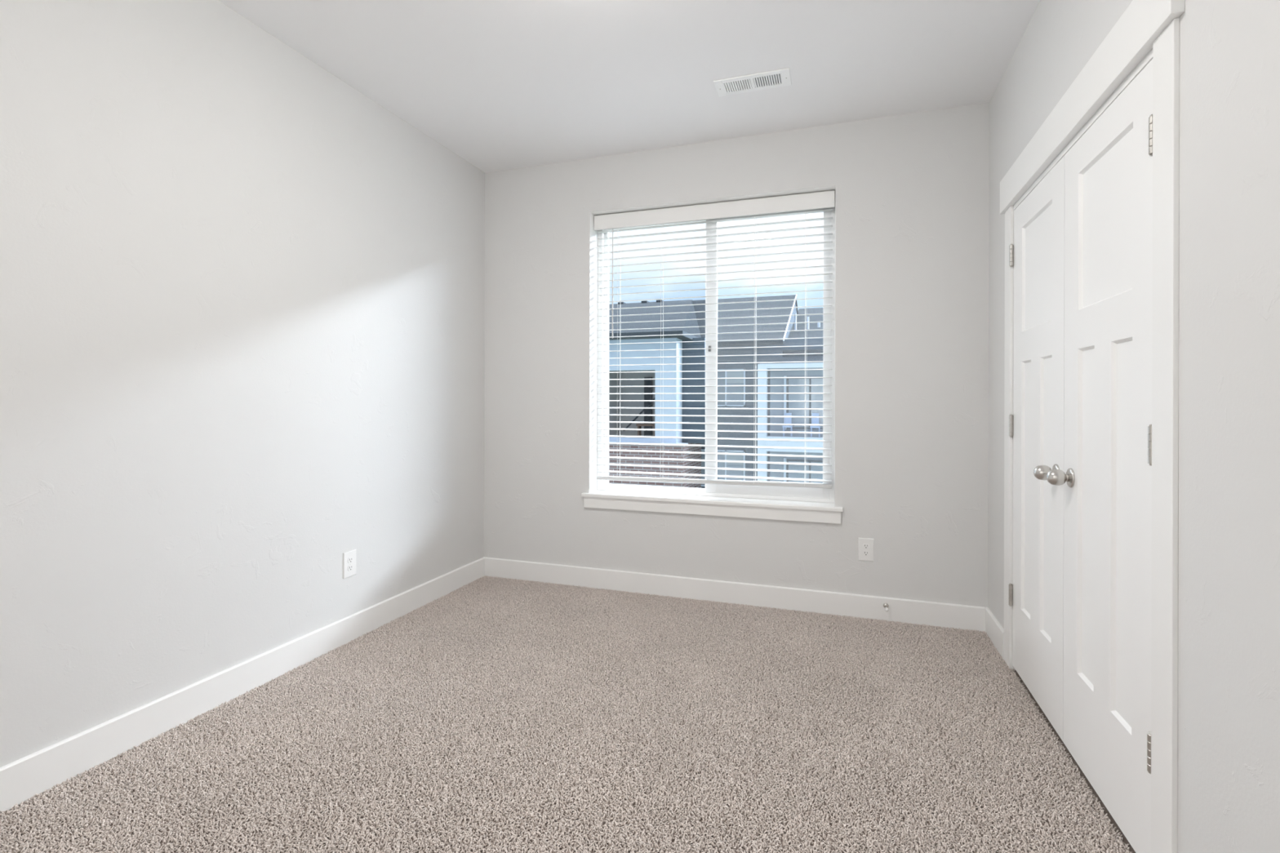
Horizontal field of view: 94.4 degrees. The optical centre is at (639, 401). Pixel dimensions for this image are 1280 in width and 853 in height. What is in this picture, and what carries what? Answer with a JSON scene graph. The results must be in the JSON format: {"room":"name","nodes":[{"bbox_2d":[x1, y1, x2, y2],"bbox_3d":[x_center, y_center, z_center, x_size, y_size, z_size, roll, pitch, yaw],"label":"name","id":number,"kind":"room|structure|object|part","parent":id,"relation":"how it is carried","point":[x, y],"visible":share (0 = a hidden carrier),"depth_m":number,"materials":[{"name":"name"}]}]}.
{"room":"empty bedroom","nodes":[
{"label":"empty bedroom","id":0,"kind":"room"},
{"bbox_2d":[0,0,484,767],"bbox_3d":[-1.800,-0.188,2.091,0.150,2.753,4.612,0,0,19],"label":"wall","id":1,"kind":"structure","parent":0,"point":[242,294],"depth_m":2.24,"materials":[{"name":"white paint"}]},
{"bbox_2d":[0,556,484,813],"bbox_3d":[-1.736,1.123,2.031,0.014,0.128,4.242,0,0,19],"label":"baseboard","id":2,"kind":"structure","parent":1,"relation":"attached to","point":[20,780],"depth_m":2.22,"materials":[{"name":"white paint"}]},
{"bbox_2d":[342,549,355,578],"bbox_3d":[-1.435,0.804,2.932,0.008,0.125,0.080,0,0,19],"label":"wall outlet","id":3,"kind":"object","parent":1,"relation":"attached to","point":[348,557],"visible":1,"depth_m":2.92,"materials":[{"name":"white plastic"}]},
{"bbox_2d":[347,564,353,571],"bbox_3d":[-1.433,0.824,2.931,0.002,0.027,0.034,0,0,19],"label":"receptacle","id":4,"kind":"object","parent":3,"relation":"attached to","point":[350,567],"depth_m":2.93,"materials":[{"name":"grey plastic"}]},
{"bbox_2d":[347,556,353,563],"bbox_3d":[-1.433,0.784,2.931,0.002,0.027,0.034,0,0,19],"label":"receptacle","id":5,"kind":"object","parent":3,"relation":"attached to","point":[350,559],"depth_m":2.93,"materials":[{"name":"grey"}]},
{"bbox_2d":[0,577,1135,852],"bbox_3d":[0.083,1.288,1.455,4.132,0.190,4.612,0,0,19],"label":"floor","id":6,"kind":"structure","parent":0,"point":[1106,811],"depth_m":1.86,"materials":[{"name":"brown carpet"}]},
{"bbox_2d":[0,575,1132,852],"bbox_3d":[-0.210,1.187,1.837,3.052,0.011,3.657,0,0,19],"label":"carpet","id":7,"kind":"object","parent":6,"relation":"on","point":[610,597],"visible":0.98,"depth_m":2.05,"materials":[{"name":"beige carpet"}]},
{"bbox_2d":[218,0,1039,173],"bbox_3d":[0.091,-1.635,1.455,4.132,0.150,4.612,0,0,19],"label":"ceiling","id":8,"kind":"structure","parent":0,"point":[501,85],"depth_m":2.70,"materials":[{"name":"white paint"}]},
{"bbox_2d":[713,67,791,97],"bbox_3d":[0.550,-1.554,2.889,0.359,0.008,0.149,0,0,19],"label":"ceiling vent","id":9,"kind":"object","parent":8,"relation":"in","point":[779,77],"visible":1,"depth_m":2.88,"materials":[{"name":"white metal"}]},
{"bbox_2d":[484,102,989,607],"bbox_3d":[0.779,-0.161,3.539,4.012,2.993,0.220,0,0,19],"label":"wall","id":10,"kind":"structure","parent":0,"point":[912,190],"depth_m":3.31,"materials":[{"name":"white paint"}]},
{"bbox_2d":[581,193,842,524],"bbox_3d":[0.414,-0.267,3.640,1.578,1.890,0.238,0,0,19],"label":"window","id":11,"kind":"structure","parent":10,"relation":"in","point":[763,502],"depth_m":3.63,"materials":[{"name":"white plastic"}]},
{"bbox_3d":[0.118,-0.298,3.836,0.739,1.727,0.035,0,0,19],"label":"fixed sash","id":12,"kind":"part","parent":11,"relation":"part of","materials":[{"name":"white plastic"}]},
{"bbox_2d":[594,190,834,488],"bbox_3d":[0.414,-0.349,3.640,1.484,1.724,0.067,0,0,19],"label":"window blind","id":13,"kind":"object","parent":11,"relation":"attached to","point":[823,199],"visible":1,"depth_m":3.62,"materials":[{"name":"white plastic"}]},
{"bbox_3d":[-0.132,-0.335,3.831,0.010,1.645,0.055,0,0,19],"label":"ladder cord","id":14,"kind":"part","parent":13,"relation":"part of","materials":[{"name":"white fabric"}]},
{"bbox_3d":[0.143,-0.334,3.738,0.010,1.645,0.055,0,0,19],"label":"ladder cord","id":15,"kind":"part","parent":13,"relation":"part of","materials":[{"name":"white fabric"}]},
{"bbox_3d":[0.416,0.493,3.646,1.457,0.039,0.052,0,0,19],"label":"rail","id":16,"kind":"part","parent":13,"relation":"part of","materials":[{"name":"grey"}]},
{"bbox_3d":[0.694,-0.333,3.553,0.010,1.645,0.055,0,0,19],"label":"ladder cord","id":17,"kind":"part","parent":13,"relation":"part of","materials":[{"name":"white fabric"}]},
{"bbox_3d":[0.970,-0.332,3.460,0.010,1.645,0.055,0,0,19],"label":"ladder cord","id":18,"kind":"part","parent":13,"relation":"part of","materials":[{"name":"white fabric"}]},
{"bbox_3d":[0.764,-0.296,3.582,0.738,1.727,0.028,0,0,19],"label":"sliding sash","id":19,"kind":"part","parent":11,"relation":"part of","materials":[{"name":"white plastic"}]},
{"bbox_2d":[484,557,985,632],"bbox_3d":[0.368,1.129,3.553,3.003,0.128,0.014,0,0,19],"label":"baseboard","id":20,"kind":"structure","parent":10,"relation":"attached to","point":[948,615],"depth_m":3.45,"materials":[{"name":"white paint"}]},
{"bbox_2d":[857,537,873,561],"bbox_3d":[1.245,0.815,3.261,0.080,0.125,0.008,0,0,19],"label":"wall outlet","id":21,"kind":"object","parent":10,"relation":"attached to","point":[865,545],"visible":1,"depth_m":3.26,"materials":[{"name":"white plastic"}]},
{"bbox_2d":[862,551,869,555],"bbox_3d":[1.244,0.835,3.258,0.034,0.027,0.002,0,0,19],"label":"receptacle","id":22,"kind":"object","parent":21,"relation":"attached to","point":[864,553],"depth_m":3.26,"materials":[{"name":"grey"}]},
{"bbox_2d":[862,543,869,548],"bbox_3d":[1.244,0.796,3.258,0.034,0.027,0.002,0,0,19],"label":"receptacle","id":23,"kind":"object","parent":21,"relation":"attached to","point":[864,545],"depth_m":3.26,"materials":[{"name":"grey plastic"}]},
{"bbox_2d":[883,603,888,611],"bbox_3d":[1.325,1.109,3.184,0.027,0.027,0.075,0,0,19],"label":"door stop","id":24,"kind":"object","parent":10,"relation":"attached to","point":[885,605],"visible":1,"depth_m":3.20,"materials":[{"name":"grey metal"}]},
{"bbox_2d":[987,0,1279,852],"bbox_3d":[1.188,-0.180,1.047,0.115,2.753,4.242,0,0,19],"label":"wall","id":25,"kind":"structure","parent":0,"point":[1228,784],"depth_m":1.20,"materials":[{"name":"white paint"}]},
{"bbox_2d":[985,607,1004,659],"bbox_3d":[1.743,1.133,2.908,0.014,0.128,0.358,0,0,19],"label":"baseboard","id":26,"kind":"structure","parent":25,"relation":"attached to","point":[994,630],"depth_m":2.89,"materials":[{"name":"white paint"}]},
{"bbox_2d":[1004,205,1013,669],"bbox_3d":[1.675,0.161,2.692,0.011,2.072,0.097,0,0,19],"label":"trim","id":27,"kind":"structure","parent":25,"relation":"attached to","point":[1008,359],"depth_m":2.68,"materials":[{"name":"white paint"}]},
{"bbox_2d":[1008,155,1064,742],"bbox_3d":[1.547,0.163,2.351,0.106,2.025,0.635,0,0,19],"label":"door","id":28,"kind":"structure","parent":25,"relation":"in","point":[1037,254],"depth_m":2.30,"materials":[{"name":"white paint"}]},
{"bbox_3d":[1.447,0.255,2.122,0.063,0.054,0.054,0,0,19],"label":"knob","id":29,"kind":"part","parent":28,"relation":"part of","materials":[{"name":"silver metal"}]},
{"bbox_2d":[1012,50,1152,670],"bbox_3d":[1.516,0.163,2.024,0.115,2.067,1.295,0,0,19],"label":"trim","id":30,"kind":"structure","parent":25,"relation":"attached to","point":[1149,57],"depth_m":1.98,"materials":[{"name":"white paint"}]},
{"bbox_2d":[1000,0,1184,213],"bbox_3d":[1.452,-0.950,2.048,0.026,0.149,1.508,0,0,19],"label":"trim","id":31,"kind":"structure","parent":25,"relation":"attached to","point":[1133,35],"depth_m":1.75,"materials":[{"name":"white paint"}]},
{"bbox_2d":[1046,58,1152,852],"bbox_3d":[1.343,0.162,1.746,0.106,2.025,0.635,0,0,19],"label":"door","id":32,"kind":"structure","parent":25,"relation":"in","point":[1106,476],"depth_m":1.69,"materials":[{"name":"white paint"}]},
{"bbox_3d":[1.403,0.255,1.990,0.063,0.054,0.054,0,0,19],"label":"knob","id":33,"kind":"part","parent":32,"relation":"part of","materials":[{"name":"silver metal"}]},
{"bbox_2d":[1151,17,1179,852],"bbox_3d":[1.238,0.160,1.398,0.011,2.072,0.097,0,0,19],"label":"trim","id":34,"kind":"structure","parent":25,"relation":"attached to","point":[1166,48],"depth_m":1.39,"materials":[{"name":"white paint"}]},
{"label":"outside","id":35,"kind":"structure","parent":0,"visible":0},
{"bbox_3d":[19.810,10.385,58.853,140.000,0.300,115.788,0,0,19],"label":"ground","id":36,"kind":"structure","parent":35,"visible":0},
{"bbox_2d":[608,293,822,488],"bbox_3d":[3.700,2.683,26.652,24.000,15.020,16.120,0,0,19],"label":"apartment building","id":37,"kind":"structure","parent":36,"relation":"on","point":[791,311],"depth_m":20.88,"materials":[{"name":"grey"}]},
{"bbox_3d":[0.199,0.244,21.492,1.750,1.680,0.060,0,0,19],"label":"stair rail","id":38,"kind":"part","parent":37,"relation":"part of","materials":[{"name":"grey metal"}]},
{"bbox_3d":[0.311,0.214,22.214,0.300,2.260,0.100,0,0,19],"label":"balcony door","id":39,"kind":"part","parent":37,"relation":"part of","materials":[{"name":"grey"}]},
{"bbox_3d":[3.003,2.458,21.748,1.610,1.265,0.020,0,0,19],"label":"pane","id":40,"kind":"part","parent":37,"relation":"part of","materials":[{"name":"blue"}]},
{"bbox_3d":[3.010,-0.504,21.748,1.610,1.250,0.020,0,0,19],"label":"pane","id":41,"kind":"part","parent":37,"relation":"part of","materials":[{"name":"blue"}]},
{"bbox_2d":[726,451,743,465],"bbox_3d":[3.462,2.062,21.573,0.630,0.469,0.010,0,0,19],"label":"roller shade","id":42,"kind":"object","parent":37,"relation":"hanging from","point":[729,457],"depth_m":21.57,"materials":[{"name":"grey"}]},
{"bbox_2d":[726,371,743,383],"bbox_3d":[3.469,-0.896,21.573,0.630,0.463,0.010,0,0,19],"label":"roller shade","id":43,"kind":"object","parent":37,"relation":"hanging from","point":[729,374],"depth_m":21.57,"materials":[{"name":"grey"}]},
{"bbox_3d":[5.116,2.946,20.898,0.080,1.900,0.120,0,0,19],"label":"window trim","id":44,"kind":"part","parent":37,"relation":"part of","materials":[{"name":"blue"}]},
{"bbox_3d":[5.123,0.046,20.898,0.080,1.900,0.120,0,0,19],"label":"window trim","id":45,"kind":"part","parent":37,"relation":"part of","materials":[{"name":"blue"}]},
{"bbox_2d":[782,413,792,436],"bbox_3d":[5.128,0.806,20.574,0.320,0.820,0.370,0,0,19],"label":"patio chair","id":46,"kind":"object","parent":37,"relation":"on","point":[787,420],"visible":0.69,"depth_m":20.67,"materials":[{"name":"white plastic"}]},
{"bbox_3d":[5.907,2.949,20.600,1.450,1.700,0.020,0,0,19],"label":"pane","id":47,"kind":"part","parent":37,"relation":"part of","materials":[{"name":"blue"}]},
{"bbox_3d":[5.914,0.049,20.600,1.450,1.700,0.020,0,0,19],"label":"pane","id":48,"kind":"part","parent":37,"relation":"part of","materials":[{"name":"blue"}]},
{"bbox_2d":[809,413,820,437],"bbox_3d":[6.000,0.809,20.280,0.320,0.820,0.370,0,0,19],"label":"patio chair","id":49,"kind":"object","parent":37,"relation":"on","point":[814,420],"visible":0.67,"depth_m":20.39,"materials":[{"name":"white plastic"}]}
]}

